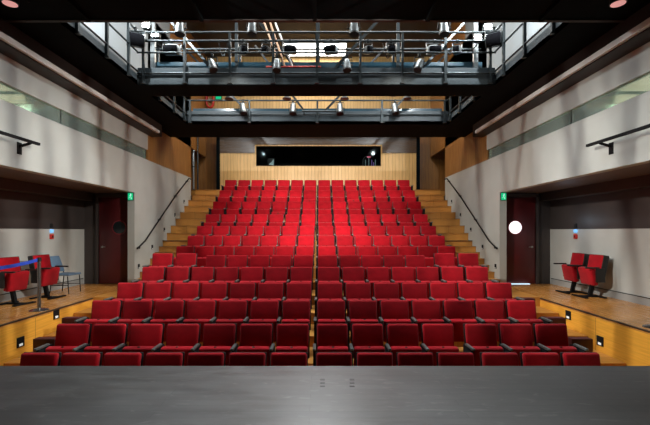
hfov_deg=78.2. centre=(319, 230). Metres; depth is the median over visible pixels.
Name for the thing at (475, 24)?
post
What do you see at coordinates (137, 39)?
spotlight
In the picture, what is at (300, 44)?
roof light
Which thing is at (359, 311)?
seat
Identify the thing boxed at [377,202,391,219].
seat
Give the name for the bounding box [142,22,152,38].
lamp
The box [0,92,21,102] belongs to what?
ceiling light
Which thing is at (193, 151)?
standpipe
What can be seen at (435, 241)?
seat
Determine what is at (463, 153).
wall
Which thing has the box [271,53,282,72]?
spotlight
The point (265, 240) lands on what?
seat
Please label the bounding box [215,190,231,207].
seat
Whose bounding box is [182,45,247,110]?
brace
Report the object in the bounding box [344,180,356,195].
seat
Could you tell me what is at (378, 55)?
brace
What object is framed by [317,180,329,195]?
seat
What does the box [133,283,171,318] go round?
seat
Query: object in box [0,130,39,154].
wall bar
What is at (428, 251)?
seat
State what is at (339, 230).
seat
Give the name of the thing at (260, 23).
brace
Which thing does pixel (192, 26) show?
ceiling
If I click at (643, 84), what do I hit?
ceiling light
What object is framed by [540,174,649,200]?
trim
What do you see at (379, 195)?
seat
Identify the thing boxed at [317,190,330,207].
seat
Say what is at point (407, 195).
seat
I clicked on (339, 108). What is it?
spotlight
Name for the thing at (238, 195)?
seat
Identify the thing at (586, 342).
box
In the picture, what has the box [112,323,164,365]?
seat
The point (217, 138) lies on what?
wall
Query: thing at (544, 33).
trim
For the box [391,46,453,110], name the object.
brace
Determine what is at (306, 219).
seat
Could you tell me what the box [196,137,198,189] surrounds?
standpipe
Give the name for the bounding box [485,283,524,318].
seat
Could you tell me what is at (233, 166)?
wall
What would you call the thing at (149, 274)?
seat
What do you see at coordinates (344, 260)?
seat
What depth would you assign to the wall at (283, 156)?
19.60 m
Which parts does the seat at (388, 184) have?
backrest, seat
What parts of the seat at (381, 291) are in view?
backrest, seat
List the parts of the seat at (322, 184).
backrest, seat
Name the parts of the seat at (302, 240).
backrest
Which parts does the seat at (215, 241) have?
backrest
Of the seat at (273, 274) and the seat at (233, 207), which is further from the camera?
the seat at (233, 207)
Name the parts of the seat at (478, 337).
frame, armrest, backrest, seat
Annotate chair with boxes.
[49,256,80,293]
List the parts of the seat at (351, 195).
backrest, seat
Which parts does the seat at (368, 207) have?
backrest, seat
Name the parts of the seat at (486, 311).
backrest, seat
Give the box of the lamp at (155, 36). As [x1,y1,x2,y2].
[151,34,161,47]
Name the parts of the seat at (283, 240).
backrest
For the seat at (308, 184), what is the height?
0.880 m
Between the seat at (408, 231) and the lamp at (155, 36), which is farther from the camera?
the seat at (408, 231)
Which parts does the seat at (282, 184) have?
seat, backrest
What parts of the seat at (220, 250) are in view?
backrest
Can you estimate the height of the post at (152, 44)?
4.520 m
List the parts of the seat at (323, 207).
seat, backrest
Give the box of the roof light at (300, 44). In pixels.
[285,42,347,55]
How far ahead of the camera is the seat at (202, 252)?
10.71 m
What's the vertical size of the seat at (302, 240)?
0.880 m
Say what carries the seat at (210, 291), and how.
on the floor at (605, 360)
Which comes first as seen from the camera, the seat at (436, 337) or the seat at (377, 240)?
the seat at (436, 337)
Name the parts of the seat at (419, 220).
backrest, seat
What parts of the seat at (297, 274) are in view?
seat, backrest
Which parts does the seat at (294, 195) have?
seat, backrest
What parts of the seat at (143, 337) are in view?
armrest, frame, seat, backrest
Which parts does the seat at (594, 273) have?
seat, backrest, arm panel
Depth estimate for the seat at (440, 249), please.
10.72 m
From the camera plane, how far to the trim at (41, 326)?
6.97 m
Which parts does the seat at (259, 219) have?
seat, backrest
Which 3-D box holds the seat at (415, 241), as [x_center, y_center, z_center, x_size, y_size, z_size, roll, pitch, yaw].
[2.845,0.580,11.493,0.544,0.880,0.520,0,0,0]
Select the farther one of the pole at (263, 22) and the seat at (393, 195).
the seat at (393, 195)
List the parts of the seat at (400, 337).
backrest, seat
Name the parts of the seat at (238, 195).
seat, backrest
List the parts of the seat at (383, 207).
backrest, seat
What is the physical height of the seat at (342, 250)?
0.880 m
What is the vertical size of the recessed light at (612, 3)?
0.124 m
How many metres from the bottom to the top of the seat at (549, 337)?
0.880 m
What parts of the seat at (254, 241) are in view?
backrest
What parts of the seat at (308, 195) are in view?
seat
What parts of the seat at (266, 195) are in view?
seat, backrest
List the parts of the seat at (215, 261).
backrest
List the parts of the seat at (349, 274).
backrest, seat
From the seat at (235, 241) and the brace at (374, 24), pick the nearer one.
the brace at (374, 24)
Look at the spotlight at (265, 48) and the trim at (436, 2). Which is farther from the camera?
the spotlight at (265, 48)
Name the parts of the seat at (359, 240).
backrest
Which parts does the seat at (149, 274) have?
seat, backrest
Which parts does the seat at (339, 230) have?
backrest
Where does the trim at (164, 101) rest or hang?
attached to the ceiling at (568, 41)
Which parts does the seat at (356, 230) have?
seat, backrest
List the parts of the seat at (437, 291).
backrest, seat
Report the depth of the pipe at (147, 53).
9.20 m
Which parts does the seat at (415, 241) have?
backrest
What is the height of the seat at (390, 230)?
0.880 m
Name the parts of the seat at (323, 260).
backrest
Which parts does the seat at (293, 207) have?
seat, backrest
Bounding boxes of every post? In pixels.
[28,257,49,311]
[150,22,155,67]
[235,22,237,67]
[316,22,319,65]
[396,22,399,67]
[473,22,477,67]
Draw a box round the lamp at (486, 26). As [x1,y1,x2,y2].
[482,24,491,39]
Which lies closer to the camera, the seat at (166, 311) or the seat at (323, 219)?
the seat at (166, 311)
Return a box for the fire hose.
[205,96,214,107]
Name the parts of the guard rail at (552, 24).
post, rail, post, post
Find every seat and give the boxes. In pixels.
[0,256,36,306]
[20,352,61,365]
[28,254,68,299]
[33,323,91,365]
[62,352,102,365]
[72,323,127,365]
[74,300,122,341]
[103,283,143,318]
[103,352,143,365]
[108,300,153,341]
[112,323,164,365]
[131,267,165,298]
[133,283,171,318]
[142,253,173,280]
[142,300,184,341]
[145,352,184,365]
[151,323,200,365]
[157,267,189,298]
[163,283,199,318]
[167,253,197,280]
[173,246,194,265]
[175,300,216,341]
[181,236,204,252]
[183,267,214,298]
[187,352,225,365]
[191,226,212,245]
[191,323,236,365]
[193,283,227,318]
[196,246,214,266]
[200,214,220,233]
[200,236,222,254]
[201,255,225,280]
[208,202,226,219]
[209,226,229,245]
[209,267,238,298]
[209,300,247,341]
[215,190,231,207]
[216,246,234,266]
[217,214,235,233]
[219,236,240,254]
[221,180,236,195]
[222,283,255,318]
[223,202,241,219]
[224,255,247,280]
[226,226,246,245]
[229,190,245,207]
[229,352,266,365]
[230,323,272,365]
[233,214,251,233]
[234,267,263,298]
[235,180,249,195]
[236,246,254,266]
[238,236,259,254]
[239,202,256,219]
[243,300,279,341]
[244,190,259,207]
[244,226,263,245]
[246,255,269,279]
[248,180,263,195]
[250,214,267,233]
[252,283,283,317]
[254,202,270,219]
[256,246,273,266]
[257,236,277,254]
[258,190,273,207]
[260,267,287,296]
[262,180,276,195]
[262,226,280,244]
[266,214,283,233]
[269,255,291,278]
[269,323,309,358]
[270,202,285,215]
[270,352,307,365]
[273,190,287,207]
[275,180,289,195]
[276,236,295,254]
[276,246,293,265]
[277,300,310,329]
[279,226,297,244]
[282,283,311,308]
[283,214,299,233]
[285,202,300,215]
[286,267,312,290]
[287,190,301,206]
[289,180,302,195]
[291,255,313,266]
[293,246,313,265]
[295,236,314,254]
[297,226,314,245]
[299,214,315,229]
[300,202,315,214]
[302,190,315,201]
[303,180,315,190]
[313,323,348,365]
[314,283,342,323]
[314,300,345,342]
[315,267,339,296]
[316,202,331,221]
[316,214,331,240]
[316,236,334,255]
[316,246,335,265]
[316,255,337,278]
[316,352,352,365]
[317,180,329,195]
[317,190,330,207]
[317,226,333,244]
[330,180,343,195]
[331,190,344,205]
[332,202,346,225]
[332,214,347,233]
[334,226,350,244]
[335,236,352,255]
[338,246,355,265]
[338,255,359,278]
[340,267,364,296]
[343,283,370,316]
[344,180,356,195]
[345,190,359,211]
[346,300,378,350]
[347,202,361,225]
[349,214,364,233]
[349,323,384,365]
[351,226,367,245]
[354,236,371,254]
[356,352,392,365]
[357,180,369,195]
[357,246,375,265]
[359,190,372,207]
[360,255,380,279]
[362,202,376,219]
[365,214,380,233]
[365,267,390,298]
[368,226,385,244]
[370,180,383,195]
[372,236,389,254]
[372,283,399,318]
[373,190,387,207]
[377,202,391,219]
[377,246,395,266]
[378,300,410,341]
[381,214,396,233]
[382,255,402,280]
[384,180,396,195]
[385,323,421,365]
[386,226,402,245]
[388,190,401,207]
[390,267,415,298]
[391,236,407,254]
[392,202,406,219]
[396,352,433,365]
[397,180,412,195]
[397,214,412,233]
[397,246,415,266]
[400,283,428,318]
[402,190,418,207]
[403,226,419,245]
[405,255,428,280]
[407,202,425,219]
[409,236,426,254]
[410,300,443,341]
[413,214,432,233]
[415,267,441,298]
[417,246,435,266]
[420,226,441,245]
[420,323,458,365]
[428,236,451,252]
[428,283,457,318]
[433,253,456,280]
[436,352,473,365]
[437,246,457,265]
[440,267,466,298]
[442,300,476,341]
[457,253,487,280]
[457,283,486,318]
[463,323,503,365]
[465,267,498,298]
[474,300,509,341]
[480,352,518,365]
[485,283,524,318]
[498,323,540,365]
[505,300,552,341]
[520,352,559,365]
[533,323,588,365]
[553,253,588,293]
[560,352,600,365]
[569,254,608,298]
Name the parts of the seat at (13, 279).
arm panel, armrest, backrest, seat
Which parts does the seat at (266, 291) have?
seat, backrest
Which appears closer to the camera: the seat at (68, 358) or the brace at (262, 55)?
the seat at (68, 358)
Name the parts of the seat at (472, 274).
backrest, seat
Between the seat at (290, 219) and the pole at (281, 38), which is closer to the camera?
the pole at (281, 38)
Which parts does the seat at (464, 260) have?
backrest, seat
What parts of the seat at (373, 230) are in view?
backrest, seat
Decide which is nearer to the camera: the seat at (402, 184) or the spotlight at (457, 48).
the spotlight at (457, 48)
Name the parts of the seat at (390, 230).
backrest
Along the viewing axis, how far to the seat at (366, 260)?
9.80 m
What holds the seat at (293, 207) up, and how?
on the floor at (605, 360)
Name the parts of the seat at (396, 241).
backrest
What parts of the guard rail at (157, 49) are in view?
post, rail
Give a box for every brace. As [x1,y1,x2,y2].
[170,22,206,64]
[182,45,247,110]
[255,45,303,109]
[258,22,295,65]
[325,45,387,109]
[334,22,378,67]
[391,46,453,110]
[423,22,465,67]
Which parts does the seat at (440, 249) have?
backrest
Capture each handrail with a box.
[136,178,191,248]
[444,178,497,248]
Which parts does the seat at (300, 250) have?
backrest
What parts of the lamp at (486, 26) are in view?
glass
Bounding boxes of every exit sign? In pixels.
[128,193,133,199]
[500,193,505,199]
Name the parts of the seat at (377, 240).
backrest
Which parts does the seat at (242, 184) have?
seat, backrest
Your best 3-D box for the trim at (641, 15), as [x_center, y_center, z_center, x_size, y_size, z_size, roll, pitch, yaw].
[4.830,-3.020,5.300,0.420,0.360,13.600,0,0,0]
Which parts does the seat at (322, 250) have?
backrest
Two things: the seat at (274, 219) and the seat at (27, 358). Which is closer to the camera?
the seat at (27, 358)
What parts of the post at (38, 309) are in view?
post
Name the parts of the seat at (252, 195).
seat, backrest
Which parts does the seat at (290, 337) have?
seat, backrest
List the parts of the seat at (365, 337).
backrest, seat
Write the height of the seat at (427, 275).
0.880 m
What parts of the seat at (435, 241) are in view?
backrest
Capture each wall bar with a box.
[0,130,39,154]
[586,124,649,154]
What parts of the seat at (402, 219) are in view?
backrest, seat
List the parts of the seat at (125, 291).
seat, backrest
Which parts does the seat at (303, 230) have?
backrest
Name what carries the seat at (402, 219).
on the floor at (605, 360)
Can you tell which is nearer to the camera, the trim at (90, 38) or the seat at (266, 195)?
the trim at (90, 38)
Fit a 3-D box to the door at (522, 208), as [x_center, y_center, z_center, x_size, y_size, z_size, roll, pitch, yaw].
[5.657,0.220,11.342,1.045,2.560,0.156,0,0,0]
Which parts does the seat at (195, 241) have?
backrest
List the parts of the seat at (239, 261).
backrest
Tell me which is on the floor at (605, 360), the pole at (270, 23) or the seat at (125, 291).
the seat at (125, 291)
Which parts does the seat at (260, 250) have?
backrest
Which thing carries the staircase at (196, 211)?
on the floor at (605, 360)
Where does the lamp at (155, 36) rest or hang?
attached to the post at (152, 44)
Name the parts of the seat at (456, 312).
backrest, seat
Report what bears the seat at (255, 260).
on the floor at (605, 360)
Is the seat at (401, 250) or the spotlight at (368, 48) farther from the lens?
the seat at (401, 250)
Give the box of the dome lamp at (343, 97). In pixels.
[340,96,348,99]
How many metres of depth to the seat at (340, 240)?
11.62 m
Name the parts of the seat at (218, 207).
seat, backrest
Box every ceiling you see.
[0,0,649,136]
[0,91,22,106]
[0,167,127,192]
[184,22,451,56]
[507,163,649,192]
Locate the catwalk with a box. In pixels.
[138,68,494,83]
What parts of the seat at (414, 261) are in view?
backrest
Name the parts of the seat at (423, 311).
backrest, seat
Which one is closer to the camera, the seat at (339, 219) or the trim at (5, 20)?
the trim at (5, 20)
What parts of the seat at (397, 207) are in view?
backrest, seat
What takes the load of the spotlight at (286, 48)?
hanging from the pipe at (146, 39)
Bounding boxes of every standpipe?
[191,150,195,189]
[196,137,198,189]
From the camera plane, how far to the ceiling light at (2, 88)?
7.21 m
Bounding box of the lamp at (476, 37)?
[471,35,481,51]
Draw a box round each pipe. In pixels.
[0,31,159,132]
[145,37,484,41]
[147,53,485,67]
[302,110,336,113]
[475,17,649,132]
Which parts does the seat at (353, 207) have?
backrest, seat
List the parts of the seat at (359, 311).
frame, backrest, seat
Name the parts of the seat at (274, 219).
seat, backrest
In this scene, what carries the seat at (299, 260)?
on the floor at (605, 360)
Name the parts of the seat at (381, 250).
backrest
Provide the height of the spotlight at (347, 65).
0.408 m
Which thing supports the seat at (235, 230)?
on the floor at (605, 360)
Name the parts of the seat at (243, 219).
seat, backrest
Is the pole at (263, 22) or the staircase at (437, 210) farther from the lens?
the staircase at (437, 210)
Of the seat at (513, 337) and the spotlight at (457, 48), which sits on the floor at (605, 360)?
the seat at (513, 337)
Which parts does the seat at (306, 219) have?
backrest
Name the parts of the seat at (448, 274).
backrest, seat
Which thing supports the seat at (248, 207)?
on the floor at (605, 360)
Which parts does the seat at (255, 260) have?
backrest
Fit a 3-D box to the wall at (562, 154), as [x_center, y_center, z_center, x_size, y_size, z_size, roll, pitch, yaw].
[5.035,-0.725,7.150,0.190,4.550,17.300,0,0,0]
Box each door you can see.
[96,193,127,283]
[507,193,538,283]
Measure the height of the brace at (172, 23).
2.798 m
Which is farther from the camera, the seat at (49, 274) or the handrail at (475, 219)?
the handrail at (475, 219)
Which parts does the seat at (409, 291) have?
backrest, seat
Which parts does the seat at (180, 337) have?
armrest, frame, seat, backrest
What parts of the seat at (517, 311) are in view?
backrest, seat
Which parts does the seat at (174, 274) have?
seat, backrest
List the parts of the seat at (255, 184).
seat, backrest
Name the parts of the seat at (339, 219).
seat, backrest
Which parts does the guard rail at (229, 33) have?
post, post, post, post, rail, rail, rail, post, post, post, post, post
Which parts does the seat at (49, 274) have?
arm panel, backrest, seat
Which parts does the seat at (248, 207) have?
seat, backrest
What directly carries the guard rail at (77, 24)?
attached to the ceiling at (568, 41)
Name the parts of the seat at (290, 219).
seat, backrest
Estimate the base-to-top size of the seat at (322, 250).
0.880 m
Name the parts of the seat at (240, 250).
backrest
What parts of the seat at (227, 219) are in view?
seat, backrest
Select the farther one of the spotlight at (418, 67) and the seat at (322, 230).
the seat at (322, 230)
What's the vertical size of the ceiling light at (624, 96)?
0.048 m
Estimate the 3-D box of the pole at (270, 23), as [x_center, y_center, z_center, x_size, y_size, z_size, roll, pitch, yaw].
[-1.083,-4.605,9.200,0.905,2.604,0.044,0,0,0]
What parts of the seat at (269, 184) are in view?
seat, backrest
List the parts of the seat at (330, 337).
frame, seat, backrest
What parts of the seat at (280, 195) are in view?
seat, backrest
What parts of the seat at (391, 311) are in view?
backrest, seat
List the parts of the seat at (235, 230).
seat, backrest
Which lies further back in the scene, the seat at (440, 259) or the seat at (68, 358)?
the seat at (440, 259)
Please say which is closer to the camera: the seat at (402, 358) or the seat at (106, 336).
the seat at (402, 358)
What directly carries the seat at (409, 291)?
on the floor at (605, 360)
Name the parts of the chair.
backrest, seat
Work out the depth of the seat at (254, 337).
6.16 m
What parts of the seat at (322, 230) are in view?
backrest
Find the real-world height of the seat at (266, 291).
0.880 m
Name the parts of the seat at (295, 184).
seat, backrest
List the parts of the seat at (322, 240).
backrest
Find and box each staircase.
[134,190,219,280]
[415,190,500,282]
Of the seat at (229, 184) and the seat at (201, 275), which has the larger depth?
the seat at (229, 184)
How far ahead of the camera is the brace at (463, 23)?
9.27 m
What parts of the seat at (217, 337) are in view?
armrest, seat, backrest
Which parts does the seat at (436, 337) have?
armrest, backrest, seat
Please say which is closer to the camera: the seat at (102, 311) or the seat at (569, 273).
the seat at (102, 311)
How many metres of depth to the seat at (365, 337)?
6.16 m
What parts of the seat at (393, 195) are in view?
backrest, seat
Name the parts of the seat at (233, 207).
seat, backrest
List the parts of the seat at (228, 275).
seat, backrest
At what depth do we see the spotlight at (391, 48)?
8.88 m
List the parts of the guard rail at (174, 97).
post, rail, post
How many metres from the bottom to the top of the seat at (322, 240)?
0.880 m
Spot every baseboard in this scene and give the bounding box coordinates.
[0,279,82,301]
[551,279,649,305]
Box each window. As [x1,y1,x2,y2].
[3,92,145,158]
[489,86,647,158]
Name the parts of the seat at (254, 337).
seat, backrest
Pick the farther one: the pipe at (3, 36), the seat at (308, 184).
the seat at (308, 184)
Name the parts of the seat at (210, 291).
seat, backrest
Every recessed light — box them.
[1,0,18,7]
[609,0,626,7]
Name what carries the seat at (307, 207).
on the floor at (605, 360)
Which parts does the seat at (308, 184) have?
seat, backrest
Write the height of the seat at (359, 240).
0.880 m
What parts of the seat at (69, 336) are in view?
armrest, frame, seat, backrest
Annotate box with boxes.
[33,337,54,351]
[62,317,87,322]
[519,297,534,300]
[540,317,565,323]
[568,337,592,351]
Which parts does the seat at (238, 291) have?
seat, backrest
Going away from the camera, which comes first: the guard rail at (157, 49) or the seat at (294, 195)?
the guard rail at (157, 49)
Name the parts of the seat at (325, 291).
frame, backrest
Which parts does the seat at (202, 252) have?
seat, backrest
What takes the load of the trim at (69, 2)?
attached to the ceiling at (568, 41)
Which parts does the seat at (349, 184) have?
seat, backrest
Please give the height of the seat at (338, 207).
0.880 m
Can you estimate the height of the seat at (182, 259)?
0.880 m
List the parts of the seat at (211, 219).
seat, backrest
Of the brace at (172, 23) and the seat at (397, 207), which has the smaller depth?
the brace at (172, 23)
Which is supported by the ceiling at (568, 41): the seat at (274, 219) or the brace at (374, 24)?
the brace at (374, 24)
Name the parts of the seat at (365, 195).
backrest, seat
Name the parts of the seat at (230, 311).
seat, backrest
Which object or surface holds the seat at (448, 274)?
on the floor at (605, 360)
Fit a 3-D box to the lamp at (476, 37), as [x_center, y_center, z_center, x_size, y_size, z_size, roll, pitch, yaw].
[3.540,-4.286,9.141,0.189,0.204,0.406,0,0,0]
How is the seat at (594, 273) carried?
on the floor at (630, 313)
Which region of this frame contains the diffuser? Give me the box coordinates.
[618,94,639,102]
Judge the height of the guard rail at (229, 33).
1.143 m
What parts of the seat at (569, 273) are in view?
seat, backrest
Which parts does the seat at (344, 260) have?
backrest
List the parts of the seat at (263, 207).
seat, backrest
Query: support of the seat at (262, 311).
on the floor at (605, 360)
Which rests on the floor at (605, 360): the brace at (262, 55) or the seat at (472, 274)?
the seat at (472, 274)
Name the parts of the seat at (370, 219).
backrest, seat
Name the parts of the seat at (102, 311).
armrest, seat, backrest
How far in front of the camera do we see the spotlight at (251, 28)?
8.24 m
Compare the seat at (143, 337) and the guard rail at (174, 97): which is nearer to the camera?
the seat at (143, 337)
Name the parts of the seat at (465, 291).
backrest, seat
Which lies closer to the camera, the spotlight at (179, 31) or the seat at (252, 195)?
the spotlight at (179, 31)
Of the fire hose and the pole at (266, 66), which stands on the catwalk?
the pole at (266, 66)
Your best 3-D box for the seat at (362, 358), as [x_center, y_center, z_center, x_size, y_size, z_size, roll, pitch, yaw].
[0.701,2.060,5.130,0.547,0.880,0.520,0,0,0]
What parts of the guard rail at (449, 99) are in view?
post, rail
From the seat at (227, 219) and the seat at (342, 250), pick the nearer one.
the seat at (342, 250)
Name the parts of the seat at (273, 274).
seat, backrest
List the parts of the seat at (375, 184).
backrest, seat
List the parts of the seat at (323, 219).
seat, backrest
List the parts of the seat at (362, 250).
backrest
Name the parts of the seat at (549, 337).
frame, armrest, backrest, seat, frame, armrest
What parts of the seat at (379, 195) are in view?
backrest, seat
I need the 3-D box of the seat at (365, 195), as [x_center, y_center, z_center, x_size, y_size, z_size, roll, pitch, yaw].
[1.757,-1.120,15.129,0.545,0.880,0.520,0,0,0]
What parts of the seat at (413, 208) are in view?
backrest, seat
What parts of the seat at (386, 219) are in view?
backrest, seat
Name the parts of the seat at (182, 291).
seat, backrest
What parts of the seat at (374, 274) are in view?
backrest, seat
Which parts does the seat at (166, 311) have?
seat, backrest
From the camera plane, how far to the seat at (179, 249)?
10.73 m
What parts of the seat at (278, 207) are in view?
backrest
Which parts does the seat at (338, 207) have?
seat, backrest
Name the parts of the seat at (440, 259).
backrest, seat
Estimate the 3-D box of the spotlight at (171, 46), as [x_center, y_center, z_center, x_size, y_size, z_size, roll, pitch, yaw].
[-3.300,-4.080,8.910,0.412,0.380,0.308,0,0,0]
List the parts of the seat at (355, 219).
backrest, seat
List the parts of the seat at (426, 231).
backrest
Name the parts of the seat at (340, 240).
backrest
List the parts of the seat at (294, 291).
backrest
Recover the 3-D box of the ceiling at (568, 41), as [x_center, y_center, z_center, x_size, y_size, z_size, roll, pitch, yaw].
[-0.080,-3.260,6.075,10.040,0.120,15.150,0,0,0]
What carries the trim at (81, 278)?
attached to the wall at (68, 244)
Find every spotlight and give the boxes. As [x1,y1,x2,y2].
[126,27,144,48]
[162,39,181,55]
[173,22,186,37]
[206,53,217,72]
[238,39,247,54]
[238,99,247,115]
[245,22,258,37]
[261,39,270,54]
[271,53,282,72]
[282,39,297,54]
[288,99,297,115]
[323,39,338,55]
[335,99,344,115]
[341,53,352,72]
[347,22,360,37]
[363,39,372,54]
[386,39,395,54]
[390,99,399,115]
[413,53,424,72]
[426,39,441,54]
[437,22,450,37]
[452,39,461,54]
[484,27,501,48]
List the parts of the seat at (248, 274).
seat, backrest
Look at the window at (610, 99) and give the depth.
8.22 m
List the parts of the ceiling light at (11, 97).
frame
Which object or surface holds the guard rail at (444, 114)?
attached to the ceiling at (568, 41)
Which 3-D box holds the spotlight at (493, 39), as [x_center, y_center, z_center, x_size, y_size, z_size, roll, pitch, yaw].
[3.703,-4.106,8.508,0.351,0.448,0.408,0,0,32]
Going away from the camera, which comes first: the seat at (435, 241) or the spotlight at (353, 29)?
the spotlight at (353, 29)
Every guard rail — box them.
[74,22,138,75]
[137,31,495,83]
[156,48,480,96]
[158,96,186,120]
[187,100,448,123]
[447,96,475,120]
[494,22,555,75]
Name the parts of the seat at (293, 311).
seat, backrest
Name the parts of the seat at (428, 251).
backrest, seat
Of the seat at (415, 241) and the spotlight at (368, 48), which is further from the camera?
the seat at (415, 241)
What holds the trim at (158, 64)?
on the ceiling at (568, 41)
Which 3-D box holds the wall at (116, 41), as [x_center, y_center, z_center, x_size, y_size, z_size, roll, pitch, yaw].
[-5.150,-6.150,6.050,0.100,3.300,15.100,0,0,0]
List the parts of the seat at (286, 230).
backrest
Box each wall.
[0,53,190,282]
[0,190,83,293]
[84,22,169,96]
[84,193,117,283]
[146,22,205,177]
[191,137,215,199]
[206,57,429,107]
[216,137,219,189]
[220,145,415,199]
[257,147,379,165]
[416,137,419,189]
[420,137,444,199]
[430,22,488,177]
[445,42,649,282]
[465,22,546,69]
[465,23,549,99]
[511,193,549,283]
[550,188,649,297]
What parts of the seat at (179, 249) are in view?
backrest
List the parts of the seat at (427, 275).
backrest, seat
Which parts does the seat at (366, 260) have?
backrest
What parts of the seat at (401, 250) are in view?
backrest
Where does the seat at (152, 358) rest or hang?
on the floor at (605, 360)
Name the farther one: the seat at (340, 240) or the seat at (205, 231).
the seat at (205, 231)
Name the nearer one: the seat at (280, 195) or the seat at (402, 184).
the seat at (280, 195)
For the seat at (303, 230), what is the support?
on the floor at (605, 360)
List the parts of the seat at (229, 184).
seat, backrest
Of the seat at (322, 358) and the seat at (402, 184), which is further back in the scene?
the seat at (402, 184)
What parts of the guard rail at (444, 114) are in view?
post, post, post, rail, rail, post, post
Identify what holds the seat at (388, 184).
on the floor at (605, 360)
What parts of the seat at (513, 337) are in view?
frame, armrest, backrest, seat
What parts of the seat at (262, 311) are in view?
seat, backrest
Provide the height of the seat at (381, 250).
0.880 m
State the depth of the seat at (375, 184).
16.15 m
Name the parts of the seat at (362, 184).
backrest, seat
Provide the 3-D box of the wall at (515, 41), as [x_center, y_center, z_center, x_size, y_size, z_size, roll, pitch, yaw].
[4.990,-6.150,6.050,0.100,3.300,15.100,0,0,0]
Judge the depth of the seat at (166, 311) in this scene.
7.07 m
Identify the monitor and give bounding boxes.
[267,158,273,165]
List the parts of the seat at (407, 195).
backrest, seat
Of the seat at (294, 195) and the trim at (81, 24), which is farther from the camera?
the seat at (294, 195)
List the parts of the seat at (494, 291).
backrest, seat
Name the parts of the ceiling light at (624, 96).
frame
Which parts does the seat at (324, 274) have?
backrest, seat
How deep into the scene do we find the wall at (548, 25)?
9.76 m
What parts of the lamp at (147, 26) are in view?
glass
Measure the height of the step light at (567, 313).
0.170 m
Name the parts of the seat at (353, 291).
backrest, seat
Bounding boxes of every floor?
[0,284,117,327]
[0,366,649,424]
[4,200,625,365]
[511,284,649,334]
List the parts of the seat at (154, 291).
seat, backrest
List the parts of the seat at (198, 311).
seat, backrest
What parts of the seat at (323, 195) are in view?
seat, backrest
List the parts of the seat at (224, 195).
seat, backrest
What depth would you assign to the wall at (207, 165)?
18.00 m
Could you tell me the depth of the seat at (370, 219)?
13.43 m
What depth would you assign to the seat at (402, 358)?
5.28 m
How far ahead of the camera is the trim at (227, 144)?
17.17 m
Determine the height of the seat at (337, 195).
0.880 m
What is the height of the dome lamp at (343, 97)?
0.462 m
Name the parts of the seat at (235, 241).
backrest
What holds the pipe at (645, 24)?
attached to the wall at (562, 154)
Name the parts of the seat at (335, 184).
seat, backrest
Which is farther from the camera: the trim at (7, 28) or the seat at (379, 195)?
the seat at (379, 195)
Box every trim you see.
[0,17,161,136]
[0,177,93,200]
[0,278,83,294]
[0,298,92,326]
[0,300,92,365]
[3,19,625,21]
[63,0,90,21]
[64,22,137,84]
[80,23,166,98]
[152,96,186,123]
[156,62,481,67]
[187,111,447,124]
[188,0,203,21]
[193,108,441,110]
[220,137,415,152]
[312,0,316,21]
[426,0,440,21]
[448,96,482,122]
[473,3,649,136]
[495,22,569,83]
[539,0,564,21]
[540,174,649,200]
[540,298,649,332]
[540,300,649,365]
[551,278,649,298]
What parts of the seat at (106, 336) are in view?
armrest, frame, seat, backrest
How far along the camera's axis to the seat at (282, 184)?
16.15 m
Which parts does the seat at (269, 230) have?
backrest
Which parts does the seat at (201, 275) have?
seat, backrest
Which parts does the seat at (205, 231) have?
backrest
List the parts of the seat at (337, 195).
backrest, seat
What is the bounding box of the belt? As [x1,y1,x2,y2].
[0,258,38,269]
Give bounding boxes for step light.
[17,336,24,347]
[53,309,59,319]
[565,310,570,319]
[596,335,603,346]
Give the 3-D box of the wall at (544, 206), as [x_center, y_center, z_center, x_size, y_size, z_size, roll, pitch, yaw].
[5.900,0.175,11.470,1.540,2.750,0.100,0,0,0]
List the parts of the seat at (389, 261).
backrest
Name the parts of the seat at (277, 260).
backrest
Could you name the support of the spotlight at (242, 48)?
hanging from the pipe at (146, 39)
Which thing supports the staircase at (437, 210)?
on the floor at (605, 360)
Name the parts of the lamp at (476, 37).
glass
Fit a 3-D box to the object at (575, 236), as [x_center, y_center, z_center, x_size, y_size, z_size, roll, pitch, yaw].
[6.545,0.005,10.250,0.050,0.390,0.110,0,0,0]
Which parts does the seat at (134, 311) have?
seat, backrest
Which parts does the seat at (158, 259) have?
seat, backrest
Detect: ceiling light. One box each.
[0,84,13,90]
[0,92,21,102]
[618,92,644,102]
[621,75,649,90]
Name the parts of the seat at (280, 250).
backrest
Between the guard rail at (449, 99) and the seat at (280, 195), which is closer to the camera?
the guard rail at (449, 99)
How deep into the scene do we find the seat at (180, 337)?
6.16 m
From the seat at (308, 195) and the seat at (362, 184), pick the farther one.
the seat at (362, 184)
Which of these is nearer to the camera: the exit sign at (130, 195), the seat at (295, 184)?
the exit sign at (130, 195)
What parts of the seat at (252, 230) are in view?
backrest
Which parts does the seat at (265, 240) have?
backrest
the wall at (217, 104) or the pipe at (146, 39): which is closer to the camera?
the pipe at (146, 39)
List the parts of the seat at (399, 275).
backrest, seat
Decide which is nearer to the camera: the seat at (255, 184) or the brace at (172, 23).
the brace at (172, 23)
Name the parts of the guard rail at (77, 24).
post, post, rail, post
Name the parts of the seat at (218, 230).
backrest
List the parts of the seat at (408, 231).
backrest, seat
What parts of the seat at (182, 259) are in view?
seat, backrest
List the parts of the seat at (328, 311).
frame, backrest, seat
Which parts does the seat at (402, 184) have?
backrest, seat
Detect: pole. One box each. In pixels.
[263,22,275,55]
[266,66,320,67]
[269,22,285,65]
[274,22,292,65]
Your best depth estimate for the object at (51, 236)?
9.97 m
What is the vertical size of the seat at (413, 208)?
0.880 m
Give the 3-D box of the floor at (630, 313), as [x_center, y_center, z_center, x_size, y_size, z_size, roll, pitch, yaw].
[5.745,1.525,7.175,1.650,0.050,8.350,0,0,0]

